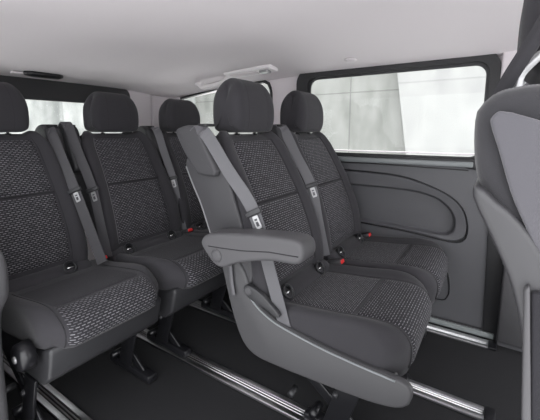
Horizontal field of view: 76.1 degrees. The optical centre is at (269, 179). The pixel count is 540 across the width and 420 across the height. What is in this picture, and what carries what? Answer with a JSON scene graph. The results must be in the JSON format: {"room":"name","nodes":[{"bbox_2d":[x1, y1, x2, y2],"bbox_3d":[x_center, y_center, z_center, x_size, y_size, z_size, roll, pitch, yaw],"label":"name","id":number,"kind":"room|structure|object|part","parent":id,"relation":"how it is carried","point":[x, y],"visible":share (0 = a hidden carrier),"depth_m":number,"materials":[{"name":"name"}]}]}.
{"room":"vehicle interior","nodes":[
{"label":"vehicle interior","id":0,"kind":"room"},
{"bbox_2d":[85,90,151,260],"bbox_3d":[-1.333,0.047,2.327,0.040,1.420,1.760,5,10,33],"label":"wall","id":1,"kind":"structure","parent":0,"point":[142,101],"depth_m":2.71,"materials":[{"name":"white plastic"}]},
{"bbox_2d":[0,75,131,176],"bbox_3d":[-1.411,-0.298,2.137,0.035,0.635,1.240,5,10,33],"label":"window","id":2,"kind":"structure","parent":1,"relation":"in","point":[30,88],"depth_m":2.16,"materials":[{"name":"black plastic"}]},
{"bbox_2d":[151,95,179,132],"bbox_3d":[-0.846,-0.513,2.827,0.230,0.490,0.054,-2,8,-12],"label":"trim","id":3,"kind":"structure","parent":1,"relation":"attached to","point":[156,101],"depth_m":2.80,"materials":[{"name":"white plastic"}]},
{"bbox_2d":[0,0,523,97],"bbox_3d":[0.129,-0.526,1.257,3.600,0.216,1.740,5,10,33],"label":"ceiling","id":4,"kind":"structure","parent":0,"point":[162,48],"depth_m":1.45,"materials":[{"name":"white fabric"}]},
{"bbox_2d":[10,71,62,79],"bbox_3d":[-1.321,-0.599,1.965,0.087,0.044,0.245,5,10,33],"label":"handle","id":5,"kind":"object","parent":4,"relation":"attached to","point":[27,73],"visible":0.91,"depth_m":1.94,"materials":[{"name":"black plastic"}]},
{"bbox_2d":[195,76,230,89],"bbox_3d":[-0.394,-0.667,2.388,0.326,0.080,0.060,5,10,33],"label":"handle","id":6,"kind":"object","parent":4,"relation":"attached to","point":[200,85],"visible":0.74,"depth_m":2.37,"materials":[{"name":"white plastic"}]},
{"bbox_2d":[224,64,277,77],"bbox_3d":[-0.124,-0.677,2.167,0.360,0.046,0.096,5,10,33],"label":"reading lamp","id":7,"kind":"object","parent":4,"relation":"attached to","point":[264,69],"visible":0.97,"depth_m":2.12,"materials":[{"name":"white plastic"}]},
{"bbox_2d":[259,69,270,73],"bbox_3d":[-0.029,-0.656,2.095,0.060,0.023,0.044,5,10,33],"label":"switch","id":8,"kind":"object","parent":7,"relation":"attached to","point":[263,71],"depth_m":2.08,"materials":[{"name":"plastic"}]},
{"bbox_2d":[345,58,356,62],"bbox_3d":[0.435,-0.641,1.854,0.066,0.016,0.066,5,10,33],"label":"coat hook","id":9,"kind":"object","parent":4,"relation":"attached to","point":[350,60],"visible":1,"depth_m":1.84,"materials":[{"name":"white plastic"}]},
{"bbox_2d":[4,287,521,419],"bbox_3d":[0.143,0.891,1.459,3.620,0.050,1.760,5,10,33],"label":"floor","id":10,"kind":"structure","parent":0,"point":[102,389],"depth_m":1.46,"materials":[{"name":"black carpet"}]},
{"bbox_2d":[2,349,92,419],"bbox_3d":[-0.662,0.889,1.233,1.685,0.013,0.076,5,10,33],"label":"rail","id":11,"kind":"object","parent":10,"relation":"on","point":[59,407],"visible":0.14,"depth_m":1.35,"materials":[{"name":"silver metal"}]},
{"bbox_2d":[0,82,160,419],"bbox_3d":[-0.893,0.231,1.365,0.856,1.254,0.549,5,10,33],"label":"seat","id":12,"kind":"object","parent":10,"relation":"on","point":[62,310],"visible":0.99,"depth_m":1.37,"materials":[{"name":"grey fabric"}]},
{"bbox_3d":[-0.877,0.753,1.237,0.337,0.215,0.012,5,10,33],"label":"leg","id":13,"kind":"part","parent":12,"relation":"part of","materials":[{"name":"black plastic"}]},
{"bbox_3d":[-1.100,-0.048,1.423,0.132,0.227,0.309,5,10,33],"label":"panel","id":14,"kind":"part","parent":12,"relation":"part of","materials":[{"name":"black fabric"}]},
{"bbox_3d":[-0.824,0.760,1.182,0.148,0.215,0.010,5,10,33],"label":"leg","id":15,"kind":"part","parent":12,"relation":"part of","materials":[{"name":"black plastic"}]},
{"bbox_3d":[-1.008,0.222,1.400,0.090,0.289,0.328,5,10,33],"label":"panel","id":16,"kind":"part","parent":12,"relation":"part of","materials":[{"name":"grey fabric"}]},
{"bbox_3d":[-1.090,0.121,1.440,0.325,0.645,0.482,5,10,33],"label":"backrest","id":17,"kind":"part","parent":12,"relation":"part of","materials":[{"name":"grey fabric"}]},
{"bbox_2d":[35,124,68,160],"bbox_3d":[-1.055,-0.144,1.672,0.194,0.244,0.072,5,10,33],"label":"outlet","id":18,"kind":"object","parent":12,"relation":"attached to","point":[52,133],"depth_m":1.62,"materials":[{"name":"black plastic"}]},
{"bbox_2d":[62,261,77,273],"bbox_3d":[-0.866,0.381,1.491,0.046,0.058,0.062,5,10,33],"label":"anchor","id":19,"kind":"object","parent":12,"relation":"on","point":[68,267],"depth_m":1.49,"materials":[{"name":"black metal"}]},
{"bbox_3d":[-0.730,0.405,1.327,0.294,0.042,0.339,5,10,33],"label":"cushion panel","id":20,"kind":"part","parent":12,"relation":"part of","materials":[{"name":"black fabric"}]},
{"bbox_3d":[-0.867,0.079,1.549,0.038,0.047,0.015,5,10,33],"label":"tongue plate","id":21,"kind":"part","parent":12,"relation":"part of","materials":[{"name":"silver metal"}]},
{"bbox_2d":[1,259,157,349],"bbox_3d":[-0.750,0.456,1.348,0.558,0.174,0.446,5,10,33],"label":"seat cushion","id":22,"kind":"object","parent":12,"relation":"on","point":[51,304],"depth_m":1.22,"materials":[{"name":"grey fabric"}]},
{"bbox_3d":[-0.566,0.451,1.224,0.124,0.104,0.339,5,10,33],"label":"cushion panel","id":23,"kind":"part","parent":12,"relation":"part of","materials":[{"name":"grey fabric"}]},
{"bbox_3d":[-0.615,0.716,1.496,0.148,0.215,0.010,5,10,33],"label":"leg","id":24,"kind":"part","parent":12,"relation":"part of","materials":[{"name":"black plastic"}]},
{"bbox_3d":[-0.668,0.709,1.551,0.337,0.215,0.012,5,10,33],"label":"leg","id":25,"kind":"part","parent":12,"relation":"part of","materials":[{"name":"black plastic"}]},
{"bbox_2d":[136,329,306,419],"bbox_3d":[-0.394,0.833,1.634,1.685,0.013,0.076,5,10,33],"label":"rail","id":26,"kind":"object","parent":10,"relation":"on","point":[281,404],"visible":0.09,"depth_m":1.45,"materials":[{"name":"silver metal"}]},
{"bbox_2d":[58,91,225,357],"bbox_3d":[-0.606,0.172,1.794,0.857,1.257,0.538,5,10,33],"label":"seat","id":27,"kind":"object","parent":26,"relation":"on","point":[127,191],"visible":0.79,"depth_m":1.76,"materials":[{"name":"grey fabric"}]},
{"bbox_2d":[58,125,80,173],"bbox_3d":[-1.008,-0.154,1.742,0.194,0.244,0.072,5,10,33],"label":"outlet","id":28,"kind":"object","parent":27,"relation":"attached to","point":[70,134],"depth_m":1.68,"materials":[{"name":"black plastic"}]},
{"bbox_3d":[-0.829,0.080,1.627,0.034,0.048,0.014,5,10,33],"label":"tongue plate","id":29,"kind":"part","parent":27,"relation":"part of","materials":[{"name":"silver metal"}]},
{"bbox_3d":[-0.791,-0.113,1.885,0.132,0.227,0.309,5,10,33],"label":"panel","id":30,"kind":"part","parent":27,"relation":"part of","materials":[{"name":"black fabric"}]},
{"bbox_3d":[-0.781,0.056,1.902,0.325,0.645,0.482,5,10,33],"label":"backrest","id":31,"kind":"part","parent":27,"relation":"part of","materials":[{"name":"grey fabric"}]},
{"bbox_2d":[124,243,135,253],"bbox_3d":[-0.707,0.348,1.730,0.046,0.058,0.062,5,10,33],"label":"anchor","id":32,"kind":"object","parent":27,"relation":"on","point":[129,248],"depth_m":1.73,"materials":[{"name":"black metal"}]},
{"bbox_3d":[-0.699,0.157,1.862,0.090,0.289,0.328,5,10,33],"label":"panel","id":33,"kind":"part","parent":27,"relation":"part of","materials":[{"name":"black fabric"}]},
{"bbox_3d":[-0.504,0.693,1.661,0.148,0.215,0.010,5,10,33],"label":"leg","id":34,"kind":"part","parent":27,"relation":"part of","materials":[{"name":"black plastic"}]},
{"bbox_2d":[116,232,216,289],"bbox_3d":[-0.470,0.398,1.767,0.558,0.174,0.486,5,10,33],"label":"seat cushion","id":35,"kind":"object","parent":27,"relation":"on","point":[177,260],"depth_m":1.60,"materials":[{"name":"grey fabric"}]},
{"bbox_3d":[-0.557,0.685,1.716,0.337,0.215,0.012,5,10,33],"label":"leg","id":36,"kind":"part","parent":27,"relation":"part of","materials":[{"name":"black plastic"}]},
{"bbox_3d":[-0.450,0.347,1.746,0.294,0.042,0.369,5,10,33],"label":"cushion panel","id":37,"kind":"part","parent":27,"relation":"part of","materials":[{"name":"black fabric"}]},
{"bbox_2d":[167,230,176,239],"bbox_3d":[-0.558,0.317,1.953,0.046,0.058,0.062,5,10,33],"label":"anchor","id":38,"kind":"object","parent":27,"relation":"on","point":[171,234],"depth_m":1.95,"materials":[{"name":"black metal"}]},
{"bbox_3d":[-0.286,0.392,1.643,0.124,0.104,0.369,5,10,33],"label":"cushion panel","id":39,"kind":"part","parent":27,"relation":"part of","materials":[{"name":"grey fabric"}]},
{"bbox_2d":[176,78,431,419],"bbox_3d":[0.136,0.239,1.317,0.887,1.257,0.624,5,10,33],"label":"seat","id":40,"kind":"object","parent":26,"relation":"on","point":[357,332],"visible":1,"depth_m":1.21,"materials":[{"name":"grey fabric"}]},
{"bbox_2d":[176,124,220,176],"bbox_3d":[-0.256,-0.112,1.290,0.203,0.188,0.072,5,10,33],"label":"outlet","id":41,"kind":"object","parent":40,"relation":"attached to","point":[202,149],"depth_m":1.25,"materials":[{"name":"grey plastic"}]},
{"bbox_3d":[-0.042,0.142,1.146,0.037,0.048,0.007,4,9,27],"label":"tongue plate","id":42,"kind":"part","parent":40,"relation":"part of","materials":[{"name":"silver metal"}]},
{"bbox_3d":[-0.050,0.228,1.121,0.404,0.148,0.088,5,10,33],"label":"armrest","id":43,"kind":"part","parent":40,"relation":"part of","materials":[{"name":"grey plastic"}]},
{"bbox_3d":[-0.027,0.413,1.184,0.148,0.084,0.020,5,10,33],"label":"release lever","id":44,"kind":"part","parent":40,"relation":"part of","materials":[{"name":"grey plastic"}]},
{"bbox_3d":[-0.021,-0.047,1.422,0.132,0.227,0.309,5,10,33],"label":"panel","id":45,"kind":"part","parent":40,"relation":"part of","materials":[{"name":"black fabric"}]},
{"bbox_3d":[-0.011,0.121,1.439,0.325,0.645,0.482,5,10,33],"label":"backrest","id":46,"kind":"part","parent":40,"relation":"part of","materials":[{"name":"grey fabric"}]},
{"bbox_3d":[0.070,0.222,1.399,0.090,0.289,0.328,5,10,33],"label":"panel","id":47,"kind":"part","parent":40,"relation":"part of","materials":[{"name":"grey fabric"}]},
{"bbox_2d":[281,283,293,299],"bbox_3d":[0.063,0.413,1.267,0.046,0.058,0.062,5,10,33],"label":"anchor","id":48,"kind":"object","parent":40,"relation":"on","point":[287,290],"depth_m":1.26,"materials":[{"name":"black metal"}]},
{"bbox_2d":[313,261,324,274],"bbox_3d":[0.212,0.382,1.490,0.046,0.058,0.062,5,10,33],"label":"anchor","id":49,"kind":"object","parent":40,"relation":"on","point":[318,267],"depth_m":1.48,"materials":[{"name":"black metal"}]},
{"bbox_3d":[0.193,0.754,1.224,0.337,0.215,0.012,5,10,33],"label":"leg","id":50,"kind":"part","parent":40,"relation":"part of","materials":[{"name":"black plastic"}]},
{"bbox_3d":[0.256,0.422,1.315,0.250,0.033,0.330,5,10,33],"label":"cushion panel","id":51,"kind":"part","parent":40,"relation":"part of","materials":[{"name":"black fabric"}]},
{"bbox_3d":[0.246,0.762,1.169,0.148,0.215,0.010,5,10,33],"label":"leg","id":52,"kind":"part","parent":40,"relation":"part of","materials":[{"name":"black plastic"}]},
{"bbox_2d":[285,264,428,375],"bbox_3d":[0.266,0.483,1.317,0.593,0.202,0.486,5,10,33],"label":"seat cushion","id":53,"kind":"object","parent":40,"relation":"on","point":[377,319],"depth_m":1.14,"materials":[{"name":"grey fabric"}]},
{"bbox_3d":[0.440,0.473,1.199,0.185,0.124,0.330,5,10,33],"label":"cushion panel","id":54,"kind":"part","parent":40,"relation":"part of","materials":[{"name":"grey fabric"}]},
{"bbox_2d":[188,300,494,419],"bbox_3d":[-0.026,0.804,1.843,2.065,0.013,0.076,5,10,33],"label":"rail","id":55,"kind":"object","parent":10,"relation":"on","point":[468,408],"visible":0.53,"depth_m":1.36,"materials":[{"name":"silver metal"}]},
{"bbox_2d":[137,99,234,319],"bbox_3d":[-0.339,0.116,2.194,0.857,1.257,0.552,5,10,33],"label":"seat","id":56,"kind":"object","parent":55,"relation":"on","point":[174,114],"visible":0.38,"depth_m":2.13,"materials":[{"name":"grey fabric"}]},
{"bbox_2d":[137,126,163,163],"bbox_3d":[-0.746,-0.209,2.134,0.194,0.244,0.080,5,10,33],"label":"outlet","id":57,"kind":"object","parent":56,"relation":"attached to","point":[153,133],"depth_m":2.09,"materials":[{"name":"black plastic"}]},
{"bbox_3d":[-0.520,-0.170,2.291,0.132,0.227,0.309,5,10,33],"label":"panel","id":58,"kind":"part","parent":56,"relation":"part of","materials":[{"name":"black fabric"}]},
{"bbox_3d":[-0.510,-0.001,2.308,0.325,0.645,0.482,5,10,33],"label":"backrest","id":59,"kind":"part","parent":56,"relation":"part of","materials":[{"name":"grey fabric"}]},
{"bbox_3d":[-0.428,0.100,2.267,0.090,0.289,0.328,5,10,33],"label":"panel","id":60,"kind":"part","parent":56,"relation":"part of","materials":[{"name":"black fabric"}]},
{"bbox_2d":[196,222,203,229],"bbox_3d":[-0.436,0.291,2.135,0.046,0.058,0.062,5,10,33],"label":"anchor","id":61,"kind":"object","parent":56,"relation":"on","point":[199,225],"depth_m":2.13,"materials":[{"name":"black metal"}]},
{"bbox_2d":[192,228,208,232],"bbox_3d":[-0.200,0.341,2.172,0.558,0.174,0.486,5,10,33],"label":"seat cushion","id":62,"kind":"object","parent":56,"relation":"on","point":[195,230],"depth_m":2.06,"materials":[{"name":"grey fabric"}]},
{"bbox_3d":[-0.292,0.648,1.978,0.148,0.215,0.010,5,10,33],"label":"leg","id":63,"kind":"part","parent":56,"relation":"part of","materials":[{"name":"black plastic"}]},
{"bbox_3d":[-0.345,0.641,2.033,0.337,0.215,0.012,5,10,33],"label":"leg","id":64,"kind":"part","parent":56,"relation":"part of","materials":[{"name":"black plastic"}]},
{"bbox_2d":[257,90,448,336],"bbox_3d":[0.431,0.178,1.746,0.841,1.257,0.541,5,10,33],"label":"seat","id":65,"kind":"object","parent":10,"relation":"on","point":[326,181],"visible":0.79,"depth_m":1.74,"materials":[{"name":"grey fabric"}]},
{"bbox_3d":[0.201,0.059,1.587,0.032,0.048,0.013,0,8,-1],"label":"tongue plate","id":66,"kind":"part","parent":65,"relation":"part of","materials":[{"name":"silver metal"}]},
{"bbox_3d":[0.259,-0.106,1.842,0.132,0.227,0.309,5,10,33],"label":"panel","id":67,"kind":"part","parent":65,"relation":"part of","materials":[{"name":"black fabric"}]},
{"bbox_3d":[0.269,0.062,1.859,0.325,0.645,0.482,5,10,33],"label":"backrest","id":68,"kind":"part","parent":65,"relation":"part of","materials":[{"name":"grey fabric"}]},
{"bbox_3d":[0.351,0.163,1.818,0.090,0.289,0.328,5,10,33],"label":"panel","id":69,"kind":"part","parent":65,"relation":"part of","materials":[{"name":"black fabric"}]},
{"bbox_2d":[335,246,344,257],"bbox_3d":[0.344,0.354,1.686,0.046,0.058,0.062,5,10,33],"label":"anchor","id":70,"kind":"object","parent":65,"relation":"on","point":[339,251],"depth_m":1.68,"materials":[{"name":"black metal"}]},
{"bbox_2d":[355,232,362,242],"bbox_3d":[0.492,0.323,1.909,0.046,0.058,0.062,5,10,33],"label":"anchor","id":71,"kind":"object","parent":65,"relation":"on","point":[358,237],"depth_m":1.90,"materials":[{"name":"black metal"}]},
{"bbox_3d":[0.537,0.363,1.734,0.250,0.033,0.330,5,10,33],"label":"cushion panel","id":72,"kind":"part","parent":65,"relation":"part of","materials":[{"name":"black fabric"}]},
{"bbox_2d":[341,236,442,304],"bbox_3d":[0.546,0.424,1.736,0.593,0.202,0.486,5,10,33],"label":"seat cushion","id":73,"kind":"object","parent":65,"relation":"on","point":[421,258],"depth_m":1.63,"materials":[{"name":"grey fabric"}]},
{"bbox_3d":[0.720,0.414,1.619,0.185,0.124,0.330,5,10,33],"label":"cushion panel","id":74,"kind":"part","parent":65,"relation":"part of","materials":[{"name":"grey fabric"}]},
{"bbox_2d":[426,323,496,350],"bbox_3d":[0.256,0.745,2.265,2.065,0.013,0.076,5,10,33],"label":"rail","id":75,"kind":"object","parent":10,"relation":"on","point":[476,341],"visible":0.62,"depth_m":1.77,"materials":[{"name":"silver metal"}]},
{"bbox_2d":[473,0,539,419],"bbox_3d":[0.648,0.311,0.499,0.642,1.364,0.512,5,10,33],"label":"seat","id":76,"kind":"object","parent":10,"relation":"on","point":[506,189],"visible":1,"depth_m":0.41,"materials":[{"name":"fabric"}]},
{"bbox_3d":[0.528,0.214,0.579,0.340,0.698,0.490,5,10,33],"label":"backrest","id":77,"kind":"part","parent":76,"relation":"part of","materials":[{"name":"plastic"}]},
{"bbox_3d":[0.355,0.101,0.385,0.210,0.354,0.016,5,10,33],"label":"panel","id":78,"kind":"part","parent":76,"relation":"part of","materials":[{"name":"plastic"}]},
{"bbox_3d":[0.454,-0.118,0.582,0.125,0.045,0.459,5,10,33],"label":"panel","id":79,"kind":"part","parent":76,"relation":"part of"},
{"bbox_3d":[0.381,-0.152,0.493,0.055,0.096,0.013,5,10,33],"label":"headrest post","id":80,"kind":"part","parent":76,"relation":"part of","materials":[{"name":"silver metal"}]},
{"bbox_2d":[338,152,487,327],"bbox_3d":[0.096,0.276,2.381,2.400,0.950,0.055,5,10,33],"label":"wall","id":81,"kind":"structure","parent":0,"point":[464,304],"depth_m":1.82,"materials":[{"name":"grey plastic"}]},
{"bbox_2d":[180,80,272,100],"bbox_3d":[-0.379,-0.456,2.624,0.970,0.514,0.038,5,10,33],"label":"window","id":82,"kind":"structure","parent":81,"relation":"in","point":[263,81],"depth_m":2.61,"materials":[{"name":"black rubber"}]},
{"bbox_2d":[184,56,501,154],"bbox_3d":[0.125,-0.495,2.299,2.420,0.580,0.050,5,10,33],"label":"trim","id":83,"kind":"structure","parent":81,"relation":"attached to","point":[281,87],"depth_m":2.28,"materials":[{"name":"white plastic"}]},
{"bbox_2d":[296,54,500,160],"bbox_3d":[0.635,-0.389,1.944,1.085,0.540,0.058,5,10,33],"label":"window","id":84,"kind":"structure","parent":81,"relation":"in","point":[491,63],"depth_m":1.82,"materials":[{"name":"black plastic"}]},
{"bbox_2d":[344,169,467,242],"bbox_3d":[0.648,0.116,2.037,0.931,0.379,0.048,5,10,33],"label":"trim","id":85,"kind":"structure","parent":81,"relation":"attached to","point":[384,200],"depth_m":1.96,"materials":[{"name":"grey plastic"}]},
{"bbox_2d":[436,272,449,299],"bbox_3d":[0.775,0.525,1.976,0.463,0.260,0.007,5,10,33],"label":"trim","id":86,"kind":"structure","parent":81,"relation":"attached to","point":[447,272],"depth_m":1.86,"materials":[{"name":"black plastic"}]},
{"bbox_2d":[429,315,496,340],"bbox_3d":[0.125,0.712,2.422,2.470,0.055,0.028,5,10,33],"label":"baseboard","id":87,"kind":"structure","parent":81,"relation":"attached to","point":[472,330],"depth_m":1.83,"materials":[{"name":"grey plastic"}]},
{"bbox_2d":[482,51,529,351],"bbox_3d":[1.334,0.109,1.524,0.625,1.520,0.115,5,10,33],"label":"trim","id":88,"kind":"structure","parent":81,"relation":"attached to","point":[500,316],"depth_m":1.70,"materials":[{"name":"grey plastic"}]},
{"bbox_3d":[-1.338,0.147,1.291,1.180,1.510,0.040,5,10,33],"label":"wall","id":89,"kind":"structure","parent":0,"visible":0},
{"bbox_2d":[0,251,8,419],"bbox_3d":[-0.782,0.464,0.942,0.226,0.597,0.085,5,10,33],"label":"trim","id":90,"kind":"structure","parent":89,"relation":"attached to","point":[4,280],"depth_m":0.96,"materials":[{"name":"grey plastic"}]},
{"bbox_3d":[0.000,1.520,0.214,60.000,0.050,60.000,5,10,33],"label":"ground","id":91,"kind":"structure","parent":0,"visible":0},
{"bbox_2d":[0,97,195,134],"bbox_3d":[-5.672,-1.009,4.194,0.200,3.850,12.900,5,10,33],"label":"wall","id":92,"kind":"structure","parent":91,"relation":"on","point":[40,112],"depth_m":6.47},
{"bbox_2d":[196,73,405,154],"bbox_3d":[-0.168,-1.736,8.648,8.000,4.050,0.200,5,10,33],"label":"window","id":93,"kind":"structure","parent":91,"relation":"on","point":[360,112],"depth_m":7.22,"materials":[{"name":"glass"}]},
{"bbox_2d":[397,66,485,156],"bbox_3d":[5.561,-1.166,4.596,7.930,4.050,0.200,5,10,33],"label":"window","id":94,"kind":"structure","parent":91,"relation":"on","point":[439,107],"depth_m":6.14,"materials":[{"name":"glass"}]}
]}

